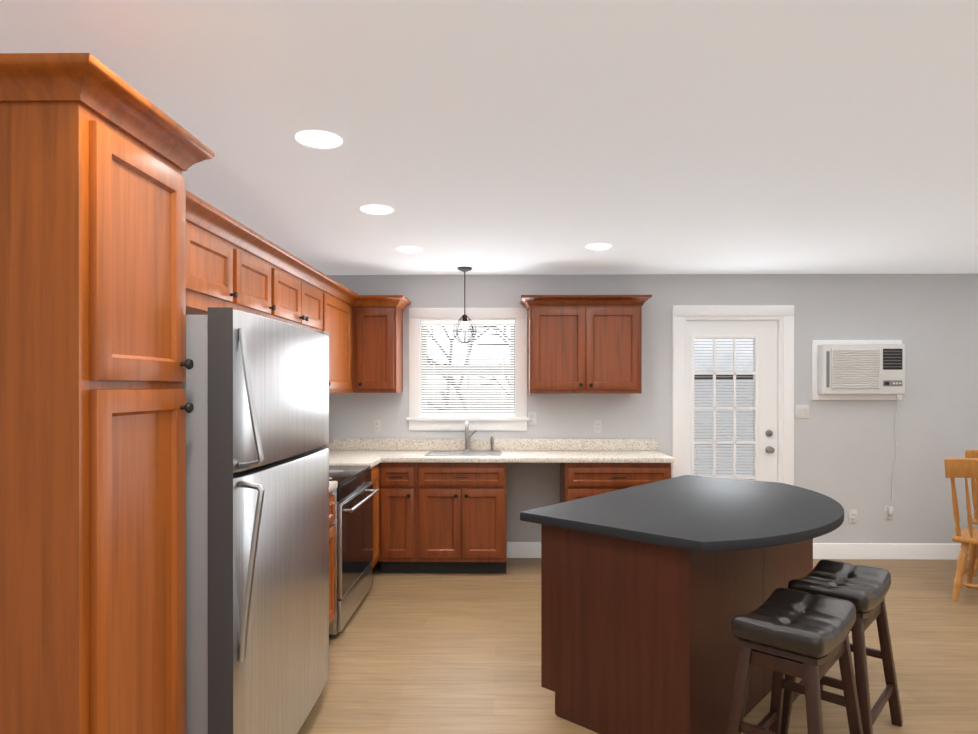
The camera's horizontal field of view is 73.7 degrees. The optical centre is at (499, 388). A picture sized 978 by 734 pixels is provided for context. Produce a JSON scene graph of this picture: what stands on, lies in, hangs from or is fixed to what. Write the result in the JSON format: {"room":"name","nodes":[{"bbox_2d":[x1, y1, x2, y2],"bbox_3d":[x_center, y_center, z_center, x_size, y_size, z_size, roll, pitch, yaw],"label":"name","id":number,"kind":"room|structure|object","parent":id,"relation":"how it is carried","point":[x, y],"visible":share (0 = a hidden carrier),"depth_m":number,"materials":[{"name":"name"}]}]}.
{"room":"kitchen","nodes":[
{"label":"kitchen","id":0,"kind":"room"},
{"bbox_2d":[0,0,977,274],"bbox_3d":[1.964,-1.037,1.988,7.460,0.120,7.540,0,0,1],"label":"ceiling","id":1,"kind":"structure","parent":0,"point":[640,136],"depth_m":2.41,"materials":[{"name":"paint"}]},
{"bbox_2d":[295,130,341,148],"bbox_3d":[-0.710,-0.972,2.558,0.180,0.011,0.180,0,0,1],"label":"recessed light","id":2,"kind":"object","parent":1,"relation":"in","point":[317,139],"visible":1,"depth_m":2.55,"materials":[{"name":"white"}]},
{"bbox_2d":[360,205,392,214],"bbox_3d":[-0.672,-0.974,3.567,0.180,0.011,0.180,0,0,1],"label":"recessed light","id":3,"kind":"object","parent":1,"relation":"in","point":[377,209],"visible":1,"depth_m":3.55,"materials":[{"name":"white"}]},
{"bbox_2d":[397,246,421,252],"bbox_3d":[-0.637,-0.975,4.597,0.180,0.011,0.180,0,0,1],"label":"recessed light","id":4,"kind":"object","parent":1,"relation":"in","point":[408,249],"visible":0.98,"depth_m":4.58,"materials":[{"name":"white"}]},
{"bbox_2d":[453,267,475,342],"bbox_3d":[-0.286,-0.676,5.322,0.192,0.611,0.192,0,0,1],"label":"pendant light","id":5,"kind":"object","parent":1,"relation":"hanging from","point":[464,323],"visible":1,"depth_m":5.30,"materials":[{"name":"brown metal"}]},
{"bbox_2d":[585,244,611,249],"bbox_3d":[0.682,-0.975,4.507,0.180,0.011,0.180,0,0,1],"label":"recessed light","id":6,"kind":"object","parent":1,"relation":"in","point":[598,246],"visible":0.94,"depth_m":4.48,"materials":[{"name":"white"}]},
{"bbox_2d":[297,558,977,733],"bbox_3d":[1.964,1.533,1.992,7.460,0.120,7.540,0,0,1],"label":"floor","id":7,"kind":"structure","parent":0,"point":[434,653],"depth_m":3.52,"materials":[{"name":"brown wood"}]},
{"bbox_2d":[0,53,214,733],"bbox_3d":[-1.267,0.364,1.762,0.721,2.218,0.618,0,0,1],"label":"pantry cabinet","id":8,"kind":"object","parent":7,"relation":"on","point":[97,157],"visible":1,"depth_m":1.55,"materials":[{"name":"brown wood"}]},
{"bbox_2d":[182,307,328,733],"bbox_3d":[-1.166,0.601,2.606,0.842,1.742,1.182,0,0,1],"label":"refrigerator","id":9,"kind":"object","parent":7,"relation":"on","point":[256,387],"visible":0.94,"depth_m":2.18,"materials":[{"name":"grey metal"}]},
{"bbox_2d":[329,490,334,625],"bbox_3d":[-1.280,1.026,3.509,0.643,0.888,0.594,0,0,1],"label":"base cabinet","id":10,"kind":"object","parent":7,"relation":"on","point":[331,497],"depth_m":3.72,"materials":[{"name":"brown wood"}]},
{"bbox_2d":[329,458,340,491],"bbox_3d":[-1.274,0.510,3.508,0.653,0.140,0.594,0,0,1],"label":"countertop","id":11,"kind":"structure","parent":10,"relation":"on","point":[333,485],"depth_m":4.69,"materials":[{"name":"beige stone"}]},
{"bbox_2d":[329,466,378,634],"bbox_3d":[-1.214,1.013,4.249,0.706,0.914,0.884,0,0,1],"label":"range oven","id":12,"kind":"object","parent":7,"relation":"on","point":[354,491],"visible":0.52,"depth_m":4.09,"materials":[{"name":"metal"}]},
{"bbox_2d":[370,464,379,569],"bbox_3d":[-1.259,1.024,4.887,0.643,0.888,0.386,0,0,1],"label":"base cabinet","id":13,"kind":"object","parent":7,"relation":"on","point":[375,474],"depth_m":5.00,"materials":[{"name":"brown wood"}]},
{"bbox_2d":[325,442,380,468],"bbox_3d":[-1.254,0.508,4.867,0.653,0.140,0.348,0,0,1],"label":"countertop","id":14,"kind":"structure","parent":13,"relation":"on","point":[356,452],"depth_m":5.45,"materials":[{"name":"beige stone"}]},
{"bbox_2d":[329,438,674,462],"bbox_3d":[-0.109,0.508,5.337,2.930,0.140,0.626,0,0,1],"label":"countertop","id":15,"kind":"structure","parent":13,"relation":"on","point":[392,450],"depth_m":5.61,"materials":[{"name":"beige stone"}]},
{"bbox_2d":[424,451,501,455],"bbox_3d":[-0.291,0.533,5.340,0.610,0.007,0.370,0,0,1],"label":"sink basin","id":16,"kind":"object","parent":15,"relation":"in","point":[464,453],"visible":0.98,"depth_m":5.34,"materials":[{"name":"silver metal"}]},
{"bbox_2d":[464,421,475,450],"bbox_3d":[-0.253,0.406,5.502,0.107,0.261,0.189,0,0,1],"label":"faucet","id":17,"kind":"object","parent":15,"relation":"on","point":[467,441],"visible":0.96,"depth_m":5.55,"materials":[{"name":"silver metal"}]},
{"bbox_2d":[490,436,493,450],"bbox_3d":[-0.066,0.473,5.566,0.040,0.127,0.040,0,0,1],"label":"sprayer","id":18,"kind":"object","parent":15,"relation":"on","point":[492,441],"visible":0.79,"depth_m":5.56,"materials":[{"name":"silver metal"}]},
{"bbox_2d":[379,463,506,572],"bbox_3d":[-0.446,1.023,5.350,1.000,0.889,0.611,0,0,1],"label":"base cabinet","id":19,"kind":"object","parent":7,"relation":"on","point":[443,517],"visible":0.96,"depth_m":5.08,"materials":[{"name":"brown wood"}]},
{"bbox_2d":[560,463,670,502],"bbox_3d":[0.924,1.023,5.330,0.820,0.889,0.611,0,0,1],"label":"base cabinet","id":20,"kind":"object","parent":7,"relation":"on","point":[580,480],"visible":0.19,"depth_m":5.06,"materials":[{"name":"brown wood"}]},
{"bbox_2d":[541,555,812,733],"bbox_3d":[0.975,1.042,3.326,1.559,0.858,1.650,0,0,1],"label":"kitchen island","id":21,"kind":"object","parent":7,"relation":"on","point":[650,591],"depth_m":2.72,"materials":[{"name":"brown wood"}]},
{"bbox_2d":[520,475,843,554],"bbox_3d":[0.921,0.592,3.364,1.644,0.042,1.874,0,0,1],"label":"island countertop","id":22,"kind":"structure","parent":21,"relation":"on","point":[685,514],"depth_m":2.93,"materials":[{"name":"black stone"}]},
{"bbox_2d":[727,588,862,733],"bbox_3d":[1.065,1.133,2.349,0.367,0.683,0.547,0,0,42],"label":"bar stool","id":23,"kind":"object","parent":7,"relation":"on","point":[780,632],"visible":1,"depth_m":2.26,"materials":[{"name":"black leather"}]},
{"bbox_2d":[781,559,902,733],"bbox_3d":[1.450,1.133,2.776,0.367,0.683,0.547,0,0,42],"label":"bar stool","id":24,"kind":"object","parent":7,"relation":"on","point":[863,589],"visible":0.75,"depth_m":2.69,"materials":[{"name":"black leather"}]},
{"bbox_2d":[944,458,977,600],"bbox_3d":[3.376,0.967,4.452,0.623,1.008,0.450,0,0,-44],"label":"dining chair","id":25,"kind":"object","parent":7,"relation":"on","point":[966,537],"visible":1,"depth_m":4.46,"materials":[{"name":"brown wood"}]},
{"bbox_2d":[965,450,977,576],"bbox_3d":[3.928,0.966,5.030,0.623,1.008,0.450,0,0,-44],"label":"dining chair","id":26,"kind":"object","parent":7,"relation":"on","point":[971,453],"visible":0.48,"depth_m":5.05,"materials":[{"name":"brown wood"}]},
{"bbox_2d":[327,273,977,542],"bbox_3d":[2.020,0.242,5.689,7.460,2.450,0.140,0,0,1],"label":"wall","id":27,"kind":"structure","parent":0,"point":[844,453],"depth_m":5.61,"materials":[{"name":"paint"}]},
{"bbox_2d":[373,420,380,432],"bbox_3d":[-1.066,0.332,5.661,0.072,0.116,0.009,0,0,1],"label":"electrical outlet plate","id":28,"kind":"object","parent":27,"relation":"attached to","point":[376,426],"visible":1,"depth_m":5.66,"materials":[{"name":"white plastic"}]},
{"bbox_2d":[354,294,405,392],"bbox_3d":[-1.023,-0.357,5.488,0.359,0.788,0.348,0,0,1],"label":"upper cabinet","id":29,"kind":"object","parent":27,"relation":"attached to","point":[378,319],"depth_m":5.32,"materials":[{"name":"brown wood"}]},
{"bbox_2d":[406,308,529,430],"bbox_3d":[-0.275,-0.164,5.696,1.064,1.062,0.175,0,0,1],"label":"window","id":30,"kind":"structure","parent":27,"relation":"in","point":[418,421],"depth_m":5.64,"materials":[{"name":"white"}]},
{"bbox_2d":[422,320,514,415],"bbox_3d":[-0.276,-0.175,5.688,0.810,0.828,0.030,0,0,1],"label":"window blinds","id":31,"kind":"object","parent":30,"relation":"attached to","point":[472,322],"visible":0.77,"depth_m":5.68,"materials":[{"name":"white plastic"}]},
{"bbox_2d":[507,542,540,557],"bbox_3d":[0.289,1.399,5.640,0.456,0.135,0.014,0,0,1],"label":"baseboard","id":32,"kind":"structure","parent":27,"relation":"attached to","point":[514,549],"depth_m":5.63,"materials":[{"name":"white wood"}]},
{"bbox_2d":[528,412,535,424],"bbox_3d":[0.279,0.262,5.641,0.072,0.116,0.009,0,0,1],"label":"electrical outlet plate","id":33,"kind":"object","parent":27,"relation":"attached to","point":[532,417],"visible":0.96,"depth_m":5.64,"materials":[{"name":"white plastic"}]},
{"bbox_2d":[520,295,651,393],"bbox_3d":[0.700,-0.354,5.437,1.050,0.794,0.398,0,0,1],"label":"upper cabinet","id":34,"kind":"object","parent":27,"relation":"attached to","point":[584,344],"visible":1,"depth_m":5.29,"materials":[{"name":"brown wood"}]},
{"bbox_2d":[593,420,601,432],"bbox_3d":[0.844,0.332,5.632,0.072,0.116,0.009,0,0,1],"label":"electrical outlet plate","id":35,"kind":"object","parent":27,"relation":"attached to","point":[597,426],"visible":1,"depth_m":5.63,"materials":[{"name":"white plastic"}]},
{"bbox_2d":[687,320,776,481],"bbox_3d":[2.005,0.429,5.636,0.791,2.032,0.112,0,0,1],"label":"entry door","id":36,"kind":"structure","parent":27,"relation":"in","point":[762,334],"depth_m":5.64,"materials":[{"name":"white wood"}]},
{"bbox_2d":[694,341,753,479],"bbox_3d":[1.947,0.322,5.667,0.515,1.461,0.012,0,0,1],"label":"door blinds","id":37,"kind":"object","parent":36,"relation":"attached to","point":[723,406],"visible":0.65,"depth_m":5.67,"materials":[{"name":"grey plastic"}]},
{"bbox_2d":[672,305,793,484],"bbox_3d":[2.007,0.377,5.678,1.039,2.180,0.153,0,0,1],"label":"door frame","id":38,"kind":"structure","parent":27,"relation":"attached to","point":[782,315],"depth_m":5.61,"materials":[{"name":"white wood"}]},
{"bbox_2d":[796,405,808,417],"bbox_3d":[2.602,0.202,5.602,0.116,0.116,0.015,0,0,1],"label":"light switch","id":39,"kind":"object","parent":27,"relation":"attached to","point":[802,411],"visible":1,"depth_m":5.60,"materials":[{"name":"white plastic"}]},
{"bbox_2d":[849,510,856,522],"bbox_3d":[3.033,1.102,5.601,0.072,0.116,0.009,0,0,1],"label":"electrical outlet plate","id":40,"kind":"object","parent":27,"relation":"attached to","point":[852,516],"visible":1,"depth_m":5.60,"materials":[{"name":"white plastic"}]},
{"bbox_2d":[812,340,904,399],"bbox_3d":[3.060,-0.157,5.529,0.762,0.514,0.146,0,0,1],"label":"air conditioner","id":41,"kind":"object","parent":27,"relation":"in","point":[858,369],"visible":0.98,"depth_m":5.47,"materials":[{"name":"white plastic"}]},
{"bbox_2d":[887,395,897,513],"bbox_3d":[3.359,0.564,5.570,0.088,1.016,0.043,0,0,1],"label":"power cord","id":42,"kind":"object","parent":41,"relation":"attached to","point":[890,509],"visible":1,"depth_m":5.58,"materials":[{"name":"white plastic"}]},
{"bbox_2d":[884,506,892,519],"bbox_3d":[3.335,1.072,5.596,0.072,0.116,0.009,0,0,1],"label":"electrical outlet plate","id":43,"kind":"object","parent":27,"relation":"attached to","point":[887,516],"visible":0.73,"depth_m":5.59,"materials":[{"name":"white plastic"}]},
{"bbox_2d":[813,543,967,559],"bbox_3d":[4.048,1.399,5.583,3.041,0.135,0.014,0,0,1],"label":"baseboard","id":44,"kind":"structure","parent":27,"relation":"attached to","point":[939,551],"depth_m":5.59,"materials":[{"name":"white wood"}]},
{"label":"outside","id":45,"kind":"structure","parent":0,"visible":0},
{"bbox_2d":[427,326,752,409],"bbox_3d":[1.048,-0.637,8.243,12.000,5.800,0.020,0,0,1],"label":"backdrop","id":46,"kind":"structure","parent":45,"point":[729,365],"depth_m":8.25,"materials":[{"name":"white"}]},
{"bbox_3d":[-1.697,0.248,1.975,0.140,2.450,7.400,0,0,1],"label":"wall","id":47,"kind":"structure","parent":0,"visible":0},
{"bbox_2d":[186,194,237,314],"bbox_3d":[-1.419,-0.537,2.759,0.388,0.418,0.500,0,0,1],"label":"upper cabinet","id":48,"kind":"object","parent":47,"relation":"attached to","point":[234,263],"depth_m":2.76,"materials":[{"name":"brown wood"}]},
{"bbox_2d":[238,226,277,319],"bbox_3d":[-1.411,-0.538,3.251,0.388,0.418,0.483,0,0,1],"label":"upper cabinet","id":49,"kind":"object","parent":47,"relation":"attached to","point":[257,258],"depth_m":3.27,"materials":[{"name":"brown wood"}]},
{"bbox_2d":[278,250,325,331],"bbox_3d":[-1.401,-0.539,3.968,0.388,0.418,0.952,0,0,1],"label":"upper cabinet","id":50,"kind":"object","parent":47,"relation":"attached to","point":[301,290],"depth_m":3.93,"materials":[{"name":"brown wood"}]},
{"bbox_2d":[326,278,353,393],"bbox_3d":[-1.387,-0.356,4.842,0.388,0.788,0.794,0,0,1],"label":"upper cabinet","id":51,"kind":"object","parent":47,"relation":"attached to","point":[339,300],"depth_m":4.89,"materials":[{"name":"brown wood"}]},
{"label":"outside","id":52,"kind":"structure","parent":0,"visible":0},
{"bbox_2d":[427,326,509,409],"bbox_3d":[-0.246,0.287,6.901,2.788,3.158,1.910,0,0,1],"label":"tree","id":53,"kind":"object","parent":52,"point":[465,364],"depth_m":6.68,"materials":[{"name":"grey plant"}]},
{"bbox_2d":[694,375,752,475],"bbox_3d":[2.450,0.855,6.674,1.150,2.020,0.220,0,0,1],"label":"house","id":54,"kind":"structure","parent":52,"point":[700,411],"depth_m":6.57,"materials":[{"name":"grey"}]}
]}

